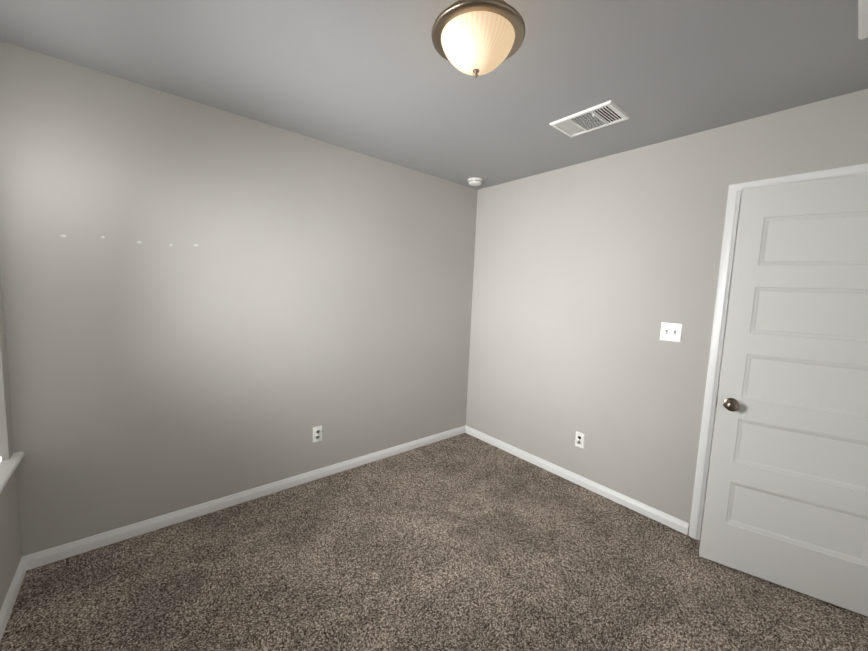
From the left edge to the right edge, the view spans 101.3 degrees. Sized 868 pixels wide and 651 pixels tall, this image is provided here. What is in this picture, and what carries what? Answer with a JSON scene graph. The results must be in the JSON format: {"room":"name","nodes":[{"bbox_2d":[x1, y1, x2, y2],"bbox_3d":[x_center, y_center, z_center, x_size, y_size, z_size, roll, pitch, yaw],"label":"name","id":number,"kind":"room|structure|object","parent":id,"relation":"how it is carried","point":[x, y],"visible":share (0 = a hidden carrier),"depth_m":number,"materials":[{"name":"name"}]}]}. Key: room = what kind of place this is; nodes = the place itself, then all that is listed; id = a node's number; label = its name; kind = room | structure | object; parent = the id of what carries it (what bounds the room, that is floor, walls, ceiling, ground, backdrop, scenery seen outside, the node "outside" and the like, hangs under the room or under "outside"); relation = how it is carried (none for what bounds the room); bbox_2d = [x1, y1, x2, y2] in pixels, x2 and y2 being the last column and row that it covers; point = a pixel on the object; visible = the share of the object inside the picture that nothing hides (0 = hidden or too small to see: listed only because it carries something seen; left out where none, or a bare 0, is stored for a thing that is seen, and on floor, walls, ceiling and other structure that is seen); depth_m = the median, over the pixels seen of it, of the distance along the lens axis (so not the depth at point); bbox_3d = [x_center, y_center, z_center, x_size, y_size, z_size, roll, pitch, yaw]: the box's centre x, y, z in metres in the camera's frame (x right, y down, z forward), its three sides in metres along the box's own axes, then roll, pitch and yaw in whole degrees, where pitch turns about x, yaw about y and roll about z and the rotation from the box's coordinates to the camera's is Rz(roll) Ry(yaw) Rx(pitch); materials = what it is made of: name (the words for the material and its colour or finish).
{"room":"empty bedroom","nodes":[
{"label":"empty bedroom","id":0,"kind":"room"},
{"bbox_2d":[0,266,21,609],"bbox_3d":[-1.037,0.134,0.438,0.120,2.440,3.020,-2,7,-40],"label":"wall","id":1,"kind":"structure","parent":0,"point":[10,549],"depth_m":1.60,"materials":[{"name":"paint"}]},
{"bbox_2d":[0,451,24,492],"bbox_3d":[-1.544,0.683,1.131,0.105,0.025,1.416,-2,7,-40],"label":"window sill","id":2,"kind":"structure","parent":1,"relation":"attached to","point":[8,467],"depth_m":1.56,"materials":[{"name":"white paint"}]},
{"bbox_2d":[0,554,31,641],"bbox_3d":[-1.037,1.309,0.598,0.014,0.071,2.970,-2,7,-40],"label":"baseboard","id":3,"kind":"structure","parent":1,"relation":"attached to","point":[25,564],"depth_m":1.57,"materials":[{"name":"white paint"}]},
{"bbox_2d":[0,41,477,555],"bbox_3d":[-0.830,-0.069,2.651,3.290,2.440,0.120,-2,7,-40],"label":"wall","id":4,"kind":"structure","parent":0,"point":[279,312],"depth_m":2.09,"materials":[{"name":"paint"}]},
{"bbox_2d":[60,235,197,245],"bbox_3d":[-1.581,-0.448,1.888,0.556,0.029,0.001,-2,7,-40],"label":"wall anchor","id":5,"kind":"object","parent":4,"relation":"attached to","point":[137,241],"depth_m":1.89,"materials":[{"name":"white plastic"}]},
{"bbox_2d":[32,426,463,568],"bbox_3d":[-0.836,1.116,2.712,3.050,0.071,0.014,-2,7,-40],"label":"baseboard","id":6,"kind":"structure","parent":4,"relation":"attached to","point":[51,555],"depth_m":2.23,"materials":[{"name":"white paint"}]},
{"bbox_2d":[313,426,321,442],"bbox_3d":[-0.866,0.810,2.651,0.070,0.116,0.008,-2,7,-40],"label":"electrical outlet","id":7,"kind":"object","parent":4,"relation":"attached to","point":[317,434],"visible":1,"depth_m":2.65,"materials":[{"name":"white plastic"}]},
{"bbox_2d":[0,433,867,650],"bbox_3d":[0.125,1.360,1.578,3.290,0.120,3.260,-2,7,-40],"label":"floor","id":8,"kind":"structure","parent":0,"point":[464,542],"depth_m":1.77,"materials":[{"name":"carpet"}]},
{"bbox_2d":[0,0,867,189],"bbox_3d":[0.229,-1.187,1.335,3.290,0.120,3.260,-2,7,-40],"label":"ceiling","id":9,"kind":"structure","parent":0,"point":[384,80],"depth_m":1.59,"materials":[{"name":"paint"}]},
{"bbox_2d":[468,178,482,185],"bbox_3d":[0.365,-1.274,3.170,0.134,0.043,0.134,-2,7,-40],"label":"smoke detector","id":10,"kind":"object","parent":9,"relation":"attached to","point":[475,181],"visible":1,"depth_m":3.13,"materials":[{"name":"white plastic"}]},
{"bbox_2d":[431,0,524,78],"bbox_3d":[0.162,-1.031,1.338,0.347,0.196,0.347,-2,7,-40],"label":"ceiling light","id":11,"kind":"object","parent":9,"relation":"attached to","point":[475,38],"visible":1,"depth_m":1.26,"materials":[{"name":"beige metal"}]},
{"bbox_2d":[549,100,630,137],"bbox_3d":[0.878,-1.153,2.022,0.248,0.023,0.355,-2,7,-40],"label":"ceiling vent","id":12,"kind":"object","parent":9,"relation":"in","point":[605,114],"visible":1,"depth_m":2.00,"materials":[{"name":"white metal"}]},
{"bbox_2d":[858,0,867,39],"bbox_3d":[1.483,-1.028,0.904,0.697,0.012,0.525,-2,7,-40],"label":"ceiling vent","id":13,"kind":"object","parent":9,"relation":"in","point":[862,19],"visible":1,"depth_m":1.23,"materials":[{"name":"white metal"}]},
{"bbox_2d":[466,89,867,534],"bbox_3d":[1.391,0.040,2.475,0.120,2.440,3.020,-2,7,-40],"label":"wall","id":14,"kind":"structure","parent":0,"point":[589,277],"depth_m":2.48,"materials":[{"name":"paint"}]},
{"bbox_2d":[464,425,688,534],"bbox_3d":[0.955,1.168,2.942,0.014,0.071,1.932,-2,7,-40],"label":"baseboard","id":15,"kind":"structure","parent":14,"relation":"attached to","point":[668,520],"depth_m":2.68,"materials":[{"name":"white paint"}]},
{"bbox_2d":[575,431,584,448],"bbox_3d":[1.119,0.880,2.738,0.008,0.116,0.070,-2,7,-40],"label":"electrical outlet","id":16,"kind":"object","parent":14,"relation":"attached to","point":[579,439],"visible":1,"depth_m":2.73,"materials":[{"name":"white plastic"}]},
{"bbox_2d":[660,322,682,341],"bbox_3d":[1.492,0.042,2.247,0.018,0.116,0.116,-2,7,-40],"label":"switch plate","id":17,"kind":"object","parent":14,"relation":"attached to","point":[672,332],"visible":1,"depth_m":2.25,"materials":[{"name":"white plastic"}]},
{"bbox_2d":[689,163,867,539],"bbox_3d":[1.942,0.294,1.829,0.152,2.102,0.844,-2,7,-40],"label":"door frame","id":18,"kind":"structure","parent":14,"relation":"attached to","point":[719,326],"depth_m":2.05,"materials":[{"name":"white paint"}]},
{"bbox_2d":[699,175,867,616],"bbox_3d":[1.844,0.329,1.732,0.717,2.018,0.162,6,7,34],"label":"door","id":19,"kind":"structure","parent":14,"relation":"in","point":[786,502],"depth_m":1.76,"materials":[{"name":"white paint"}]}
]}

